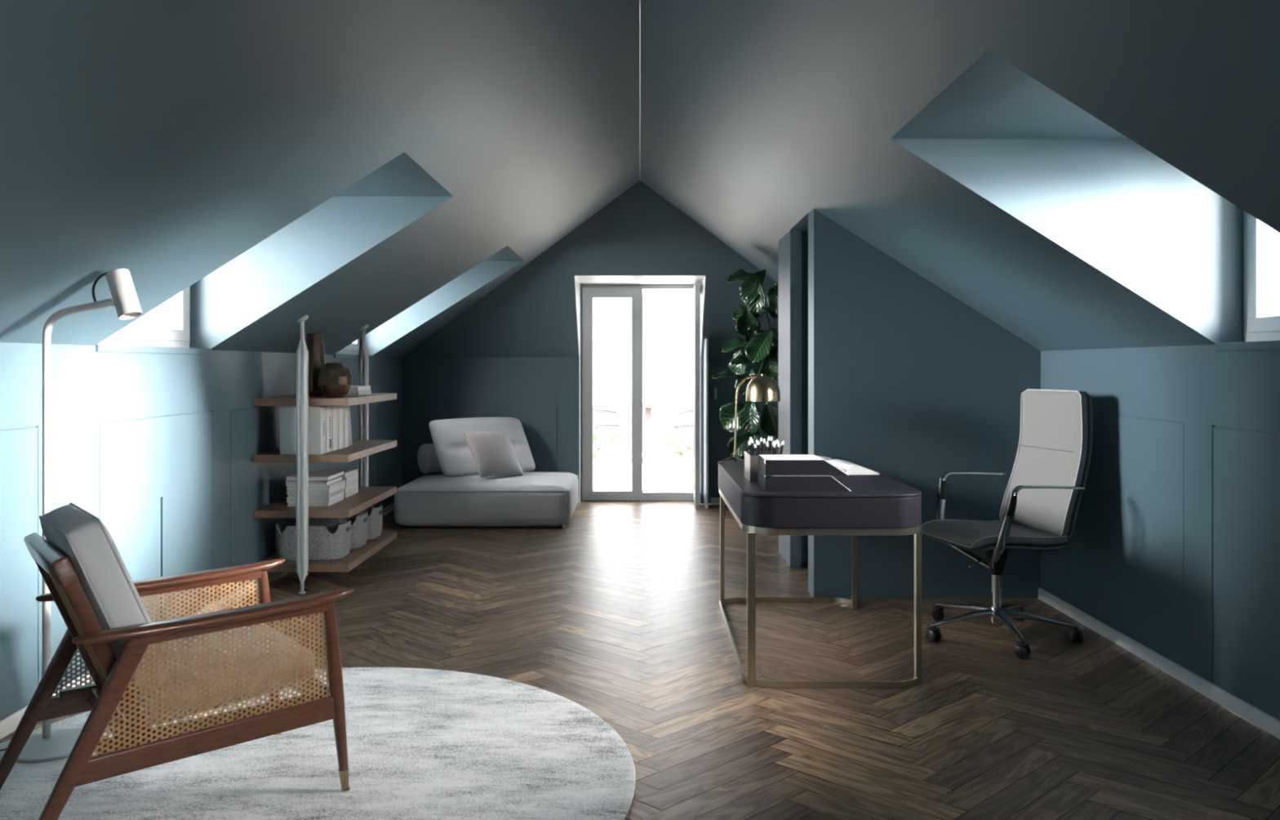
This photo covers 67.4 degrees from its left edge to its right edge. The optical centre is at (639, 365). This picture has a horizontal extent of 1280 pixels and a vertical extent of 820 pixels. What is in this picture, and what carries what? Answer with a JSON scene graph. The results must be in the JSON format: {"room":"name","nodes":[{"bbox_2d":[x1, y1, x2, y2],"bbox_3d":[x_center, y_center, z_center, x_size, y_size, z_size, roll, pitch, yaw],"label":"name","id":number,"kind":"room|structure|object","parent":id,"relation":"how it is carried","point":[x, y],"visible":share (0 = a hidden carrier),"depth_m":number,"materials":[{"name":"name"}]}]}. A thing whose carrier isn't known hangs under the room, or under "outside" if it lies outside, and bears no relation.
{"room":"home office","nodes":[
{"label":"home office","id":0,"kind":"room"},
{"bbox_2d":[0,342,402,719],"bbox_3d":[-2.170,0.585,3.050,0.030,1.330,11.300,0,0,0],"label":"wall","id":1,"kind":"structure","parent":0,"point":[160,448],"depth_m":4.24,"materials":[{"name":"blue paint"}]},
{"bbox_2d":[95,343,211,354],"bbox_3d":[-2.201,-0.071,4.298,0.117,0.030,0.999,0,0,0],"label":"trim","id":2,"kind":"structure","parent":1,"relation":"attached to","point":[99,348],"depth_m":4.20,"materials":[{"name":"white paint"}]},
{"bbox_2d":[0,502,394,738],"bbox_3d":[-2.148,1.221,3.050,0.014,0.058,11.300,0,0,0],"label":"baseboard","id":3,"kind":"structure","parent":1,"relation":"attached to","point":[10,723],"depth_m":3.69,"materials":[{"name":"white"}]},
{"bbox_2d":[333,353,373,359],"bbox_3d":[-2.201,-0.071,7.230,0.117,0.030,0.944,0,0,0],"label":"trim","id":4,"kind":"structure","parent":1,"relation":"attached to","point":[335,355],"depth_m":7.05,"materials":[{"name":"blue paint"}]},
{"bbox_2d":[402,356,777,503],"bbox_3d":[0.000,0.585,8.706,4.310,1.330,0.012,0,0,0],"label":"wall","id":5,"kind":"structure","parent":0,"point":[542,393],"depth_m":8.70,"materials":[{"name":"blue paint"}]},
{"bbox_2d":[577,497,725,503],"bbox_3d":[0.007,1.221,8.693,4.296,0.058,0.014,0,0,0],"label":"baseboard","id":6,"kind":"structure","parent":5,"relation":"attached to","point":[713,500],"depth_m":8.69,"materials":[{"name":"white"}]},
{"bbox_2d":[714,387,717,399],"bbox_3d":[0.685,0.250,8.694,0.028,0.100,0.012,0,0,0],"label":"light switch","id":7,"kind":"object","parent":5,"relation":"attached to","point":[715,388],"visible":1,"depth_m":8.69,"materials":[{"name":"black plastic"}]},
{"bbox_2d":[403,180,777,356],"bbox_3d":[0.000,-0.755,8.050,4.310,1.350,1.300,0,0,0],"label":"wall","id":8,"kind":"structure","parent":0,"point":[532,313],"depth_m":8.07,"materials":[{"name":"blue paint"}]},
{"bbox_2d":[574,275,705,502],"bbox_3d":[0.000,0.246,8.524,1.100,2.007,0.952,0,0,0],"label":"lining","id":9,"kind":"object","parent":8,"relation":"attached to","point":[579,279],"visible":0.69,"depth_m":8.51,"materials":[{"name":"white paint"}]},
{"bbox_2d":[580,282,707,508],"bbox_3d":[0.024,0.247,8.698,1.149,2.005,0.584,0,0,0],"label":"door","id":10,"kind":"structure","parent":9,"relation":"attached to","point":[588,291],"depth_m":8.88,"materials":[{"name":"grey paint"}]},
{"bbox_2d":[0,452,1279,819],"bbox_3d":[0.000,1.280,5.890,8.000,0.060,17.020,0,0,0],"label":"floor","id":11,"kind":"structure","parent":0,"point":[614,611],"depth_m":3.88,"materials":[{"name":"brown wood"}]},
{"bbox_2d":[0,666,635,819],"bbox_3d":[-1.075,1.243,2.890,2.124,0.014,2.124,0,0,0],"label":"round rug","id":12,"kind":"object","parent":11,"relation":"on","point":[423,743],"visible":0.66,"depth_m":2.94,"materials":[{"name":"grey carpet"}]},
{"bbox_2d":[0,268,142,762],"bbox_3d":[-1.915,0.458,3.117,0.554,1.558,0.260,0,0,-16],"label":"floor lamp","id":13,"kind":"object","parent":12,"relation":"on","point":[48,744],"visible":0.85,"depth_m":3.16,"materials":[{"name":"grey metal"}]},
{"bbox_2d":[0,502,354,819],"bbox_3d":[-1.345,0.814,2.756,0.848,0.846,0.630,0,0,-40],"label":"armchair","id":14,"kind":"object","parent":12,"relation":"on","point":[212,660],"visible":1,"depth_m":2.58,"materials":[{"name":"brown wood"}]},
{"bbox_2d":[40,504,174,695],"bbox_3d":[-1.473,0.639,2.649,0.113,0.516,0.433,-28,17,-37],"label":"cushion","id":15,"kind":"object","parent":14,"relation":"on","point":[92,560],"depth_m":2.47,"materials":[{"name":"grey fabric"}]},
{"bbox_2d":[132,622,313,724],"bbox_3d":[-1.264,0.888,2.825,0.482,0.124,0.482,-5,3,-40],"label":"seat cushion","id":16,"kind":"object","parent":14,"relation":"on","point":[148,684],"depth_m":2.69,"materials":[{"name":"beige wicker"}]},
{"bbox_2d":[253,315,396,593],"bbox_3d":[-1.887,0.485,5.875,0.529,1.530,1.242,0,0,0],"label":"shelving unit","id":17,"kind":"object","parent":11,"relation":"on","point":[366,496],"visible":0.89,"depth_m":5.34,"materials":[{"name":"brown wood"}]},
{"bbox_2d":[280,406,322,453],"bbox_3d":[-1.897,0.361,5.373,0.230,0.266,0.023,0,0,0],"label":"binder","id":18,"kind":"object","parent":17,"relation":"on","point":[287,414],"visible":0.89,"depth_m":5.36,"materials":[{"name":"white cardboard"}]},
{"bbox_2d":[286,405,328,453],"bbox_3d":[-1.897,0.361,5.479,0.230,0.266,0.047,0,0,0],"label":"binder","id":19,"kind":"object","parent":17,"relation":"on","point":[326,406],"visible":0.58,"depth_m":5.46,"materials":[{"name":"white paper"}]},
{"bbox_2d":[275,518,351,559],"bbox_3d":[-1.892,1.005,5.565,0.406,0.198,0.262,0,0,0],"label":"basket","id":20,"kind":"object","parent":17,"relation":"on","point":[329,539],"visible":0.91,"depth_m":5.45,"materials":[{"name":"grey fabric"}]},
{"bbox_2d":[286,495,343,506],"bbox_3d":[-1.906,0.791,5.644,0.236,0.026,0.288,0,0,0],"label":"book","id":21,"kind":"object","parent":17,"relation":"on","point":[317,503],"visible":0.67,"depth_m":5.50,"materials":[{"name":"white paper"}]},
{"bbox_2d":[285,491,343,502],"bbox_3d":[-1.906,0.766,5.639,0.246,0.024,0.284,0,0,-1],"label":"book","id":22,"kind":"object","parent":21,"relation":"on","point":[335,496],"visible":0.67,"depth_m":5.50,"materials":[{"name":"white paper"}]},
{"bbox_2d":[287,487,344,497],"bbox_3d":[-1.903,0.743,5.643,0.238,0.022,0.288,0,0,1],"label":"book","id":23,"kind":"object","parent":22,"relation":"on","point":[341,490],"visible":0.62,"depth_m":5.50,"materials":[{"name":"grey paper"}]},
{"bbox_2d":[285,482,345,493],"bbox_3d":[-1.903,0.717,5.644,0.248,0.030,0.298,0,0,0],"label":"book","id":24,"kind":"object","parent":23,"relation":"on","point":[289,491],"visible":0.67,"depth_m":5.50,"materials":[{"name":"white paper"}]},
{"bbox_2d":[287,479,345,488],"bbox_3d":[-1.902,0.693,5.641,0.248,0.018,0.295,0,0,-1],"label":"book","id":25,"kind":"object","parent":24,"relation":"on","point":[342,481],"visible":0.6,"depth_m":5.50,"materials":[{"name":"white paper"}]},
{"bbox_2d":[284,476,342,485],"bbox_3d":[-1.914,0.674,5.641,0.237,0.020,0.296,0,0,-1],"label":"book","id":26,"kind":"object","parent":25,"relation":"on","point":[287,483],"visible":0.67,"depth_m":5.50,"materials":[{"name":"white paper"}]},
{"bbox_2d":[284,474,343,481],"bbox_3d":[-1.911,0.660,5.643,0.241,0.009,0.304,0,0,1],"label":"book","id":27,"kind":"object","parent":26,"relation":"on","point":[343,474],"visible":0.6,"depth_m":5.50,"materials":[{"name":"white paper"}]},
{"bbox_2d":[285,471,343,479],"bbox_3d":[-1.908,0.645,5.644,0.243,0.020,0.306,0,0,-1],"label":"book","id":28,"kind":"object","parent":27,"relation":"on","point":[313,475],"visible":0.83,"depth_m":5.58,"materials":[{"name":"white paper"}]},
{"bbox_2d":[305,333,325,396],"bbox_3d":[-1.923,-0.005,5.680,0.149,0.372,0.151,0,0,0],"label":"vase","id":29,"kind":"object","parent":17,"relation":"on","point":[314,341],"visible":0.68,"depth_m":5.63,"materials":[{"name":"brown ceramic"}]},
{"bbox_2d":[322,406,325,453],"bbox_3d":[-1.900,0.363,5.420,0.231,0.262,0.059,0,0,0],"label":"binder","id":30,"kind":"object","parent":17,"relation":"on","point":[323,407],"visible":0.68,"depth_m":5.42,"materials":[{"name":"white"}]},
{"bbox_2d":[322,421,324,435],"bbox_3d":[-1.785,0.354,5.420,0.001,0.080,0.038,0,0,0],"label":"print","id":31,"kind":"object","parent":30,"relation":"attached to","point":[323,422],"depth_m":5.41,"materials":[{"name":"grey paper"}]},
{"bbox_2d":[328,405,332,451],"bbox_3d":[-1.899,0.361,5.537,0.231,0.266,0.055,0,0,0],"label":"binder","id":32,"kind":"object","parent":17,"relation":"on","point":[330,406],"visible":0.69,"depth_m":5.53,"materials":[{"name":"white"}]},
{"bbox_2d":[329,416,331,448],"bbox_3d":[-1.784,0.384,5.533,0.001,0.181,0.024,0,0,0],"label":"print","id":33,"kind":"object","parent":32,"relation":"attached to","point":[330,416],"depth_m":5.54,"materials":[{"name":"black"}]},
{"bbox_2d":[332,405,335,450],"bbox_3d":[-1.897,0.363,5.596,0.230,0.262,0.052,0,0,0],"label":"binder","id":34,"kind":"object","parent":17,"relation":"on","point":[333,406],"visible":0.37,"depth_m":5.59,"materials":[{"name":"white cardboard"}]},
{"bbox_2d":[317,362,351,397],"bbox_3d":[-1.752,0.082,5.515,0.190,0.198,0.190,0,0,0],"label":"round vase","id":35,"kind":"object","parent":17,"relation":"on","point":[335,379],"visible":1,"depth_m":5.45,"materials":[{"name":"brown ceramic"}]},
{"bbox_2d":[335,405,337,449],"bbox_3d":[-1.900,0.361,5.652,0.230,0.266,0.049,0,0,0],"label":"binder","id":36,"kind":"object","parent":17,"relation":"on","point":[336,406],"visible":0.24,"depth_m":5.65,"materials":[{"name":"white"}]},
{"bbox_2d":[308,511,367,549],"bbox_3d":[-1.884,1.005,5.885,0.406,0.198,0.262,0,0,0],"label":"basket","id":37,"kind":"object","parent":17,"relation":"on","point":[358,522],"visible":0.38,"depth_m":5.80,"materials":[{"name":"grey fabric"}]},
{"bbox_2d":[337,405,342,448],"bbox_3d":[-1.897,0.361,5.710,0.230,0.266,0.053,0,0,0],"label":"binder","id":38,"kind":"object","parent":17,"relation":"on","point":[340,407],"visible":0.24,"depth_m":5.70,"materials":[{"name":"white cardboard"}]},
{"bbox_2d":[342,405,343,448],"bbox_3d":[-1.900,0.363,5.766,0.230,0.262,0.047,0,0,0],"label":"binder","id":39,"kind":"object","parent":17,"relation":"on","point":[342,406],"visible":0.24,"depth_m":5.77,"materials":[{"name":"white"}]},
{"bbox_2d":[343,405,346,447],"bbox_3d":[-1.897,0.365,5.814,0.230,0.258,0.039,0,0,0],"label":"binder","id":40,"kind":"object","parent":17,"relation":"on","point":[344,406],"visible":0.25,"depth_m":5.80,"materials":[{"name":"white cardboard"}]},
{"bbox_2d":[346,405,348,446],"bbox_3d":[-1.900,0.365,5.859,0.230,0.258,0.037,0,0,0],"label":"binder","id":41,"kind":"object","parent":17,"relation":"on","point":[347,406],"visible":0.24,"depth_m":5.86,"materials":[{"name":"white"}]},
{"bbox_2d":[348,405,351,445],"bbox_3d":[-1.895,0.370,5.921,0.220,0.246,0.071,0,0,0],"label":"binder","id":42,"kind":"object","parent":17,"relation":"on","point":[349,422],"visible":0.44,"depth_m":5.92,"materials":[{"name":"white cardboard"}]},
{"bbox_2d":[343,486,358,497],"bbox_3d":[-1.905,0.787,5.980,0.224,0.034,0.262,0,0,0],"label":"book","id":43,"kind":"object","parent":17,"relation":"on","point":[348,493],"visible":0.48,"depth_m":5.95,"materials":[{"name":"white paper"}]},
{"bbox_2d":[343,481,358,492],"bbox_3d":[-1.905,0.755,5.983,0.218,0.030,0.269,0,0,0],"label":"book","id":44,"kind":"object","parent":43,"relation":"on","point":[355,485],"visible":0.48,"depth_m":5.97,"materials":[{"name":"white paper"}]},
{"bbox_2d":[345,476,358,487],"bbox_3d":[-1.905,0.724,5.985,0.221,0.032,0.254,0,0,0],"label":"book","id":45,"kind":"object","parent":44,"relation":"on","point":[353,481],"visible":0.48,"depth_m":5.97,"materials":[{"name":"white paper"}]},
{"bbox_2d":[342,472,358,481],"bbox_3d":[-1.905,0.694,5.983,0.225,0.028,0.258,0,0,-1],"label":"book","id":46,"kind":"object","parent":45,"relation":"on","point":[355,475],"visible":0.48,"depth_m":5.96,"materials":[{"name":"white paper"}]},
{"bbox_2d":[317,468,357,477],"bbox_3d":[-1.905,0.667,5.987,0.213,0.026,0.266,0,0,0],"label":"book","id":47,"kind":"object","parent":46,"relation":"on","point":[347,472],"visible":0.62,"depth_m":6.00,"materials":[{"name":"white paper"}]},
{"bbox_2d":[345,389,371,395],"bbox_3d":[-1.800,0.166,5.935,0.200,0.030,0.270,0,0,0],"label":"book","id":48,"kind":"object","parent":17,"relation":"on","point":[360,393],"visible":0.58,"depth_m":5.82,"materials":[{"name":"white paper"}]},
{"bbox_2d":[349,385,370,391],"bbox_3d":[-1.804,0.138,5.935,0.200,0.027,0.270,0,0,0],"label":"book","id":49,"kind":"object","parent":48,"relation":"on","point":[353,388],"visible":0.54,"depth_m":5.87,"materials":[{"name":"white paper"}]},
{"bbox_2d":[358,503,382,539],"bbox_3d":[-1.876,1.005,6.200,0.406,0.198,0.262,0,0,0],"label":"basket","id":50,"kind":"object","parent":17,"relation":"on","point":[375,515],"visible":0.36,"depth_m":6.12,"materials":[{"name":"grey fabric"}]},
{"bbox_2d":[394,471,578,528],"bbox_3d":[-1.215,1.078,7.875,1.379,0.345,1.119,0,0,0],"label":"daybed","id":51,"kind":"object","parent":11,"relation":"on","point":[531,500],"visible":0.94,"depth_m":7.33,"materials":[{"name":"grey fabric"}]},
{"bbox_2d":[417,443,442,473],"bbox_3d":[-1.569,0.782,8.283,0.682,0.250,0.250,0,0,-39],"label":"bolster","id":52,"kind":"object","parent":51,"relation":"on","point":[427,457],"visible":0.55,"depth_m":8.04,"materials":[{"name":"grey fabric"}]},
{"bbox_2d":[429,417,535,476],"bbox_3d":[-1.344,0.684,8.220,0.876,0.472,0.390,0,0,-39],"label":"cushion","id":53,"kind":"object","parent":51,"relation":"on","point":[455,459],"visible":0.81,"depth_m":8.07,"materials":[{"name":"grey fabric"}]},
{"bbox_2d":[462,431,524,477],"bbox_3d":[-1.199,0.718,7.864,0.261,0.379,0.470,0,0,41],"label":"throw pillow","id":54,"kind":"object","parent":51,"relation":"on","point":[493,454],"visible":1,"depth_m":7.79,"materials":[{"name":"grey fabric"}]},
{"bbox_2d":[592,418,620,482],"bbox_3d":[-0.491,0.903,10.415,0.589,0.705,0.438,0,0,-17],"label":"potted plant","id":55,"kind":"object","parent":11,"relation":"on","point":[597,472],"visible":0.56,"depth_m":10.39,"materials":[{"name":"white plant"}]},
{"bbox_2d":[592,408,626,462],"bbox_3d":[-0.450,0.831,12.747,0.520,0.851,0.520,0,0,-6],"label":"wire chair","id":56,"kind":"object","parent":11,"relation":"on","point":[594,425],"visible":0.7,"depth_m":12.59,"materials":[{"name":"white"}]},
{"bbox_2d":[665,428,693,476],"bbox_3d":[0.543,0.990,10.919,0.524,0.530,0.393,0,0,0],"label":"potted plant","id":57,"kind":"object","parent":11,"relation":"on","point":[686,469],"visible":0.67,"depth_m":10.83,"materials":[{"name":"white plant"}]},
{"bbox_2d":[711,269,777,459],"bbox_3d":[1.059,0.250,7.329,1.026,2.001,0.572,0,0,0],"label":"potted plant","id":58,"kind":"object","parent":11,"relation":"on","point":[758,348],"visible":0.37,"depth_m":7.28,"materials":[{"name":"green plant"}]},
{"bbox_2d":[718,459,921,688],"bbox_3d":[0.763,0.874,4.411,0.719,0.752,1.380,0,0,0],"label":"desk","id":59,"kind":"object","parent":11,"relation":"on","point":[875,504],"visible":0.88,"depth_m":3.73,"materials":[{"name":"black leather"}]},
{"bbox_2d":[716,373,780,463],"bbox_3d":[0.557,0.269,4.934,0.327,0.458,0.182,0,0,0],"label":"desk lamp","id":60,"kind":"object","parent":59,"relation":"on","point":[762,388],"visible":0.98,"depth_m":4.88,"materials":[{"name":"gold metal"}]},
{"bbox_2d":[744,450,782,481],"bbox_3d":[0.548,0.441,4.235,0.152,0.113,0.225,0,0,0],"label":"pen holder","id":61,"kind":"object","parent":59,"relation":"on","point":[751,462],"visible":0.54,"depth_m":4.12,"materials":[{"name":"grey"}]},
{"bbox_2d":[747,440,751,455],"bbox_3d":[0.500,0.415,4.295,0.035,0.157,0.011,0,0,-22],"label":"pencil","id":62,"kind":"object","parent":61,"relation":"in","point":[748,442],"visible":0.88,"depth_m":4.29,"materials":[{"name":"white paint"}]},
{"bbox_2d":[751,438,755,455],"bbox_3d":[0.499,0.405,4.194,0.033,0.176,0.011,0,0,-26],"label":"pencil","id":63,"kind":"object","parent":61,"relation":"in","point":[752,440],"visible":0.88,"depth_m":4.19,"materials":[{"name":"white paint"}]},
{"bbox_2d":[754,444,757,455],"bbox_3d":[0.505,0.415,4.155,0.024,0.155,0.011,0,0,36],"label":"pencil","id":64,"kind":"object","parent":61,"relation":"in","point":[755,445],"visible":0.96,"depth_m":4.16,"materials":[{"name":"white paint"}]},
{"bbox_2d":[755,439,758,455],"bbox_3d":[0.515,0.407,4.184,0.019,0.173,0.011,0,0,0],"label":"pencil","id":65,"kind":"object","parent":61,"relation":"in","point":[757,440],"visible":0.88,"depth_m":4.18,"materials":[{"name":"white paint"}]},
{"bbox_2d":[757,440,760,454],"bbox_3d":[0.522,0.409,4.178,0.022,0.169,0.011,0,0,-25],"label":"pencil","id":66,"kind":"object","parent":61,"relation":"in","point":[758,441],"visible":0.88,"depth_m":4.17,"materials":[{"name":"black plastic"}]},
{"bbox_2d":[760,436,762,454],"bbox_3d":[0.541,0.404,4.267,0.011,0.177,0.021,0,0,18],"label":"pencil","id":67,"kind":"object","parent":61,"relation":"in","point":[761,438],"visible":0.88,"depth_m":4.26,"materials":[{"name":"white paint"}]},
{"bbox_2d":[763,438,765,454],"bbox_3d":[0.541,0.404,4.167,0.011,0.178,0.011,-1,1,0],"label":"pencil","id":68,"kind":"object","parent":61,"relation":"in","point":[764,439],"visible":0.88,"depth_m":4.16,"materials":[{"name":"white paint"}]},
{"bbox_2d":[769,436,773,454],"bbox_3d":[0.580,0.403,4.261,0.020,0.180,0.011,0,0,36],"label":"pencil","id":69,"kind":"object","parent":61,"relation":"in","point":[771,438],"visible":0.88,"depth_m":4.26,"materials":[{"name":"white paint"}]},
{"bbox_2d":[772,443,775,454],"bbox_3d":[0.574,0.414,4.151,0.024,0.158,0.011,0,0,4],"label":"pencil","id":70,"kind":"object","parent":61,"relation":"in","point":[774,444],"visible":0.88,"depth_m":4.15,"materials":[{"name":"white paint"}]},
{"bbox_2d":[775,440,779,454],"bbox_3d":[0.608,0.414,4.303,0.040,0.159,0.011,0,0,-37],"label":"pencil","id":71,"kind":"object","parent":61,"relation":"in","point":[778,442],"visible":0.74,"depth_m":4.31,"materials":[{"name":"white paint"}]},
{"bbox_2d":[777,443,780,454],"bbox_3d":[0.601,0.416,4.206,0.030,0.154,0.011,0,0,-36],"label":"pencil","id":72,"kind":"object","parent":61,"relation":"in","point":[778,445],"visible":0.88,"depth_m":4.21,"materials":[{"name":"white paint"}]},
{"bbox_2d":[780,440,784,454],"bbox_3d":[0.610,0.409,4.177,0.036,0.168,0.011,0,0,0],"label":"pencil","id":73,"kind":"object","parent":61,"relation":"in","point":[783,442],"visible":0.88,"depth_m":4.17,"materials":[{"name":"white paint"}]},
{"bbox_2d":[758,469,851,491],"bbox_3d":[0.667,0.467,3.924,0.342,0.062,0.237,0,0,0],"label":"file box","id":74,"kind":"object","parent":59,"relation":"on","point":[767,482],"visible":0.8,"depth_m":3.81,"materials":[{"name":"black"}]},
{"bbox_2d":[758,454,848,475],"bbox_3d":[0.663,0.404,3.927,0.332,0.062,0.237,0,0,0],"label":"file box","id":75,"kind":"object","parent":74,"relation":"on","point":[768,464],"visible":1,"depth_m":3.81,"materials":[{"name":"black"}]},
{"bbox_2d":[827,458,882,475],"bbox_3d":[0.927,0.479,4.560,0.335,0.036,0.400,0,0,-2],"label":"open book","id":76,"kind":"object","parent":59,"relation":"on","point":[849,468],"visible":0.45,"depth_m":4.37,"materials":[{"name":"white paper"}]},
{"bbox_3d":[0.930,0.489,4.930,0.200,0.018,0.260,0,0,8],"label":"book","id":77,"kind":"object","parent":59,"relation":"on","visible":0},
{"bbox_2d":[817,455,831,461],"bbox_3d":[0.900,0.473,4.920,0.150,0.012,0.200,0,0,14],"label":"notepad","id":78,"kind":"object","parent":77,"relation":"on","point":[825,458],"visible":0.25,"depth_m":4.93,"materials":[{"name":"white paper"}]},
{"bbox_2d":[920,388,1092,657],"bbox_3d":[1.645,0.681,4.447,0.707,1.138,0.705,0,0,-14],"label":"office chair","id":79,"kind":"object","parent":11,"relation":"on","point":[1046,486],"visible":1,"depth_m":4.41,"materials":[{"name":"white leather"}]},
{"bbox_2d":[0,0,1279,356],"bbox_3d":[0.000,-0.755,3.050,4.590,1.350,11.300,0,0,0],"label":"ceiling","id":80,"kind":"structure","parent":0,"point":[162,142],"depth_m":3.57,"materials":[{"name":"blue paint"}]},
{"bbox_2d":[98,286,190,347],"bbox_3d":[-2.276,-0.466,4.298,0.068,0.759,1.007,0,0,0],"label":"window","id":81,"kind":"structure","parent":80,"relation":"attached to","point":[135,333],"depth_m":4.54,"materials":[{"name":"white paint"}]},
{"bbox_2d":[336,337,359,354],"bbox_3d":[-2.276,-0.466,7.230,0.068,0.759,0.952,0,0,0],"label":"window","id":82,"kind":"structure","parent":80,"relation":"attached to","point":[353,348],"depth_m":7.50,"materials":[{"name":"white paint"}]},
{"bbox_2d":[639,0,640,101],"bbox_3d":[0.000,-1.429,2.398,0.004,0.004,9.996,0,0,0],"label":"trim","id":83,"kind":"structure","parent":80,"relation":"attached to","point":[639,0],"depth_m":4.34,"materials":[{"name":"white paint"}]},
{"bbox_2d":[1243,210,1279,341],"bbox_3d":[2.276,-0.466,3.078,0.068,0.759,1.013,0,0,0],"label":"window","id":84,"kind":"structure","parent":80,"relation":"attached to","point":[1259,323],"depth_m":3.49,"materials":[{"name":"white paint"}]},
{"bbox_2d":[592,405,693,452],"bbox_3d":[0.000,0.922,14.025,8.000,0.665,0.150,0,0,0],"label":"wall","id":85,"kind":"structure","parent":0,"point":[663,420],"depth_m":13.95,"materials":[{"name":"grey"}]},
{"bbox_2d":[616,403,679,462],"bbox_3d":[0.110,0.882,12.700,0.840,0.745,0.840,0,0,0],"label":"bistro table","id":86,"kind":"object","parent":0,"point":[647,459],"visible":0.86,"depth_m":12.66,"materials":[{"name":"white metal"}]},
{"bbox_2d":[671,408,693,461],"bbox_3d":[0.690,0.831,12.797,0.520,0.851,0.520,0,0,6],"label":"wire chair","id":87,"kind":"object","parent":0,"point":[678,425],"visible":0.37,"depth_m":12.64,"materials":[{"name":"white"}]},
{"bbox_2d":[777,208,1040,598],"bbox_3d":[1.544,0.202,5.827,1.223,2.096,1.326,0,0,0],"label":"wall","id":88,"kind":"structure","parent":0,"point":[882,369],"depth_m":5.16,"materials":[{"name":"blue paint"}]},
{"bbox_2d":[1040,344,1279,719],"bbox_3d":[2.161,0.585,3.050,0.012,1.330,11.300,0,0,0],"label":"wall","id":89,"kind":"structure","parent":0,"point":[1174,543],"depth_m":3.80,"materials":[{"name":"blue paint"}]},
{"bbox_2d":[1038,587,1279,738],"bbox_3d":[2.148,1.221,1.282,0.014,0.058,7.764,0,0,0],"label":"baseboard","id":90,"kind":"structure","parent":89,"relation":"attached to","point":[1245,709],"depth_m":3.86,"materials":[{"name":"white"}]},
{"bbox_2d":[1214,340,1279,351],"bbox_3d":[2.201,-0.071,3.078,0.117,0.030,1.005,0,0,0],"label":"trim","id":91,"kind":"structure","parent":89,"relation":"attached to","point":[1264,344],"depth_m":3.38,"materials":[{"name":"blue paint"}]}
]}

